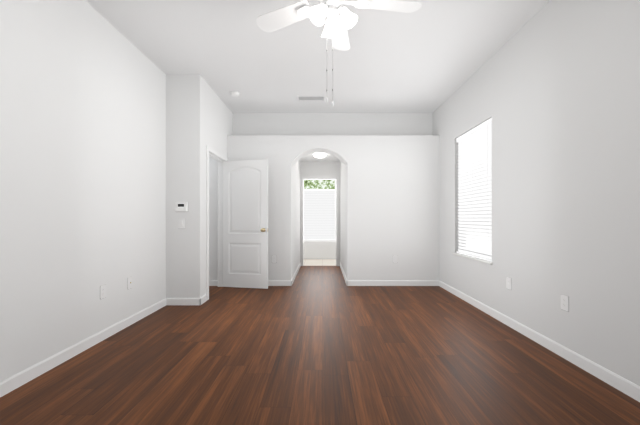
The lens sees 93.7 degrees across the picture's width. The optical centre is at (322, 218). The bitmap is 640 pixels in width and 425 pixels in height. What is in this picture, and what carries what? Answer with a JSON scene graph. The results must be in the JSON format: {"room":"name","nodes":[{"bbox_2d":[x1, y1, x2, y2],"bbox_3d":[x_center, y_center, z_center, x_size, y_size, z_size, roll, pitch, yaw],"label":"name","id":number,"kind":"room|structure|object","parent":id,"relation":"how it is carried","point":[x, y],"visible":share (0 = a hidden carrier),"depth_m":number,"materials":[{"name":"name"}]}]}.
{"room":"empty bedroom","nodes":[
{"label":"empty bedroom","id":0,"kind":"room"},
{"bbox_2d":[0,0,165,381],"bbox_3d":[-2.071,-0.370,1.500,0.120,2.960,4.700,0,0,0],"label":"wall","id":1,"kind":"structure","parent":0,"point":[82,151],"depth_m":2.42,"materials":[{"name":"paint"}]},
{"bbox_2d":[0,299,167,396],"bbox_3d":[-2.005,1.065,1.550,0.013,0.090,4.600,0,0,0],"label":"baseboard","id":2,"kind":"structure","parent":1,"relation":"attached to","point":[21,378],"depth_m":2.37,"materials":[{"name":"paint"}]},
{"bbox_2d":[100,284,105,298],"bbox_3d":[-2.007,0.671,2.748,0.008,0.122,0.077,0,0,0],"label":"electrical outlet","id":3,"kind":"object","parent":1,"relation":"attached to","point":[102,291],"visible":1,"depth_m":2.74,"materials":[{"name":"white plastic"}]},
{"bbox_2d":[127,277,131,289],"bbox_3d":[-2.003,0.671,3.131,0.016,0.122,0.077,0,0,0],"label":"outlet plate","id":4,"kind":"object","parent":1,"relation":"attached to","point":[129,282],"visible":1,"depth_m":3.12,"materials":[{"name":"white plastic"}]},
{"bbox_2d":[166,74,203,297],"bbox_3d":[-2.387,-0.370,3.910,1.626,2.960,0.120,0,0,0],"label":"wall","id":5,"kind":"structure","parent":0,"point":[185,171],"depth_m":3.85,"materials":[{"name":"paint"}]},
{"bbox_2d":[175,202,187,211],"bbox_3d":[-1.804,-0.150,3.836,0.163,0.131,0.028,0,0,0],"label":"thermostat","id":6,"kind":"object","parent":5,"relation":"attached to","point":[181,206],"visible":1,"depth_m":3.82,"materials":[{"name":"white plastic"}]},
{"bbox_2d":[179,218,184,228],"bbox_3d":[-1.804,0.066,3.843,0.087,0.132,0.015,0,0,0],"label":"switch plate","id":7,"kind":"object","parent":5,"relation":"attached to","point":[181,223],"visible":1,"depth_m":3.85,"materials":[{"name":"white plastic"}]},
{"bbox_2d":[165,296,203,304],"bbox_3d":[-1.776,1.065,3.844,0.429,0.090,0.013,0,0,0],"label":"baseboard","id":8,"kind":"structure","parent":5,"relation":"attached to","point":[171,301],"depth_m":3.84,"materials":[{"name":"paint"}]},
{"bbox_2d":[204,80,232,294],"bbox_3d":[-1.634,-0.370,4.615,0.120,2.960,1.290,0,0,0],"label":"wall","id":9,"kind":"structure","parent":0,"point":[218,121],"depth_m":4.33,"materials":[{"name":"paint"}]},
{"bbox_2d":[206,145,227,299],"bbox_3d":[-1.634,0.060,4.505,0.152,2.105,0.889,0,0,0],"label":"door frame","id":10,"kind":"structure","parent":9,"relation":"attached to","point":[218,157],"depth_m":4.88,"materials":[{"name":"paint"}]},
{"bbox_2d":[223,160,267,288],"bbox_3d":[-1.233,0.088,4.753,0.756,2.020,0.251,0,0,0],"label":"door","id":11,"kind":"structure","parent":9,"relation":"in","point":[245,223],"depth_m":4.76,"materials":[{"name":"paint"}]},
{"bbox_2d":[293,160,299,274],"bbox_3d":[-0.573,-0.110,6.130,0.100,2.440,1.740,0,0,0],"label":"wall","id":12,"kind":"structure","parent":0,"point":[296,214],"depth_m":6.02,"materials":[{"name":"paint"}]},
{"bbox_2d":[292,263,299,282],"bbox_3d":[-0.520,1.065,5.968,0.020,0.090,2.063,0,0,0],"label":"baseboard","id":13,"kind":"structure","parent":12,"relation":"attached to","point":[293,278],"depth_m":5.74,"materials":[{"name":"paint"}]},
{"bbox_2d":[86,0,549,112],"bbox_3d":[-0.561,-1.900,2.265,5.478,0.100,6.230,0,0,0],"label":"ceiling","id":14,"kind":"structure","parent":0,"point":[430,56],"depth_m":3.28,"materials":[{"name":"paint"}]},
{"bbox_2d":[230,91,239,96],"bbox_3d":[-1.290,-1.829,4.420,0.136,0.041,0.136,0,0,0],"label":"smoke detector","id":15,"kind":"object","parent":14,"relation":"attached to","point":[235,93],"visible":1,"depth_m":4.39,"materials":[{"name":"white plastic"}]},
{"bbox_2d":[297,96,324,100],"bbox_3d":[-0.172,-1.843,4.610,0.425,0.014,0.180,0,0,0],"label":"ceiling vent","id":16,"kind":"object","parent":14,"relation":"in","point":[310,98],"visible":1,"depth_m":4.61,"materials":[{"name":"white metal"}]},
{"bbox_2d":[256,0,421,106],"bbox_3d":[0.097,-1.314,2.135,1.240,1.072,1.246,0,0,0],"label":"ceiling fan","id":17,"kind":"object","parent":14,"relation":"hanging from","point":[337,25],"visible":1,"depth_m":2.19,"materials":[{"name":"white plastic"}]},
{"bbox_2d":[303,259,335,265],"bbox_3d":[0.000,1.140,8.100,2.800,0.060,2.100,0,0,0],"label":"floor","id":18,"kind":"structure","parent":0,"point":[319,262],"depth_m":7.57,"materials":[{"name":"white tile"}]},
{"bbox_2d":[303,239,335,258],"bbox_3d":[-0.100,0.860,8.560,1.700,0.500,0.760,0,0,0],"label":"bathtub","id":19,"kind":"object","parent":18,"relation":"on","point":[319,248],"visible":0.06,"depth_m":8.18,"materials":[{"name":"white ceramic"}]},
{"bbox_2d":[0,266,639,424],"bbox_3d":[-0.561,1.140,3.100,5.478,0.060,7.900,0,0,0],"label":"floor","id":20,"kind":"structure","parent":0,"point":[319,345],"depth_m":2.19,"materials":[{"name":"brown wood"}]},
{"bbox_2d":[300,162,339,175],"bbox_3d":[0.000,-0.110,7.050,2.800,2.440,0.100,0,0,0],"label":"wall","id":21,"kind":"structure","parent":0,"point":[319,168],"depth_m":7.00,"materials":[{"name":"paint"}]},
{"bbox_2d":[300,175,339,265],"bbox_3d":[-0.068,0.053,7.043,0.925,2.113,0.117,0,0,0],"label":"door frame","id":22,"kind":"structure","parent":21,"relation":"attached to","point":[320,177],"depth_m":6.98,"materials":[{"name":"paint"}]},
{"bbox_2d":[299,153,340,161],"bbox_3d":[-0.561,-1.350,7.205,5.478,0.040,3.890,0,0,0],"label":"ceiling","id":23,"kind":"structure","parent":0,"point":[312,158],"depth_m":6.76,"materials":[{"name":"paint"}]},
{"bbox_2d":[312,152,326,157],"bbox_3d":[-0.055,-1.283,6.100,0.300,0.094,0.300,0,0,0],"label":"hall ceiling light","id":24,"kind":"object","parent":23,"relation":"attached to","point":[319,155],"visible":0.96,"depth_m":6.01,"materials":[{"name":"white glass"}]},
{"bbox_2d":[209,135,438,279],"bbox_3d":[-0.636,-0.130,5.105,5.128,2.480,0.310,0,0,0],"label":"wall","id":25,"kind":"structure","parent":0,"point":[392,195],"depth_m":4.95,"materials":[{"name":"paint"}]},
{"bbox_2d":[209,280,217,285],"bbox_3d":[-2.397,1.065,4.943,1.406,0.090,0.013,0,0,0],"label":"baseboard","id":26,"kind":"structure","parent":25,"relation":"attached to","point":[211,282],"depth_m":4.94,"materials":[{"name":"paint"}]},
{"bbox_2d":[268,279,291,285],"bbox_3d":[-1.062,1.065,4.943,1.024,0.090,0.013,0,0,0],"label":"baseboard","id":27,"kind":"structure","parent":25,"relation":"attached to","point":[270,282],"depth_m":4.94,"materials":[{"name":"paint"}]},
{"bbox_2d":[348,280,439,285],"bbox_3d":[1.175,1.065,4.943,1.470,0.090,0.013,0,0,0],"label":"baseboard","id":28,"kind":"structure","parent":25,"relation":"attached to","point":[350,282],"depth_m":4.94,"materials":[{"name":"paint"}]},
{"bbox_2d":[233,113,432,134],"bbox_3d":[0.217,-1.610,5.310,3.822,0.480,0.100,0,0,0],"label":"wall","id":29,"kind":"structure","parent":0,"point":[332,123],"depth_m":5.26,"materials":[{"name":"paint"}]},
{"bbox_2d":[340,161,345,274],"bbox_3d":[0.463,-0.110,6.130,0.100,2.440,1.740,0,0,0],"label":"wall","id":30,"kind":"structure","parent":0,"point":[342,214],"depth_m":5.92,"materials":[{"name":"paint"}]},
{"bbox_2d":[340,263,347,285],"bbox_3d":[0.404,1.065,5.968,0.018,0.090,2.063,0,0,0],"label":"baseboard","id":31,"kind":"structure","parent":30,"relation":"attached to","point":[342,270],"depth_m":5.54,"materials":[{"name":"paint"}]},
{"bbox_2d":[433,0,639,385],"bbox_3d":[2.028,-0.370,2.255,0.200,2.960,6.210,0,0,0],"label":"wall","id":32,"kind":"structure","parent":0,"point":[551,88],"depth_m":2.41,"materials":[{"name":"paint"}]},
{"bbox_2d":[452,252,492,264],"bbox_3d":[1.993,0.509,3.895,0.190,0.026,1.000,0,0,0],"label":"window sill","id":33,"kind":"structure","parent":32,"relation":"attached to","point":[476,259],"depth_m":3.77,"materials":[{"name":"white paint"}]},
{"bbox_2d":[456,118,491,260],"bbox_3d":[1.968,-0.335,3.895,0.070,1.657,0.938,0,0,0],"label":"window blinds","id":34,"kind":"object","parent":32,"relation":"attached to","point":[474,184],"visible":0.77,"depth_m":3.85,"materials":[{"name":"white plastic"}]},
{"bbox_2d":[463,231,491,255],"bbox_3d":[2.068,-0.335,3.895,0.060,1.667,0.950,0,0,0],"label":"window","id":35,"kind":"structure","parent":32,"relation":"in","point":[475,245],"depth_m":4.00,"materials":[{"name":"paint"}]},
{"bbox_2d":[507,277,511,289],"bbox_3d":[1.924,0.671,3.099,0.008,0.122,0.077,0,0,0],"label":"electrical outlet","id":36,"kind":"object","parent":32,"relation":"attached to","point":[509,283],"visible":1,"depth_m":3.09,"materials":[{"name":"white plastic"}]},
{"bbox_2d":[440,281,639,401],"bbox_3d":[1.922,1.065,2.100,0.013,0.090,5.700,0,0,0],"label":"baseboard","id":37,"kind":"structure","parent":32,"relation":"attached to","point":[605,375],"depth_m":2.40,"materials":[{"name":"paint"}]},
{"bbox_2d":[561,294,568,311],"bbox_3d":[1.924,0.671,2.385,0.008,0.122,0.077,0,0,0],"label":"electrical outlet","id":38,"kind":"object","parent":32,"relation":"attached to","point":[565,302],"visible":1,"depth_m":2.38,"materials":[{"name":"white plastic"}]},
{"bbox_3d":[0.000,-0.110,9.050,2.800,2.440,0.100,0,0,0],"label":"wall","id":39,"kind":"structure","parent":0,"visible":0},
{"bbox_2d":[303,180,335,238],"bbox_3d":[-0.095,-0.270,8.985,1.030,1.940,0.030,0,0,0],"label":"window","id":40,"kind":"structure","parent":39,"relation":"in","point":[319,189],"depth_m":8.97,"materials":[{"name":"paint"}]},
{"bbox_2d":[304,180,334,238],"bbox_3d":[-0.095,-0.270,8.992,0.930,1.840,0.008,0,0,0],"label":"window panel","id":41,"kind":"object","parent":40,"relation":"attached to","point":[319,214],"visible":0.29,"depth_m":8.99,"materials":[{"name":"white plastic"}]}
]}

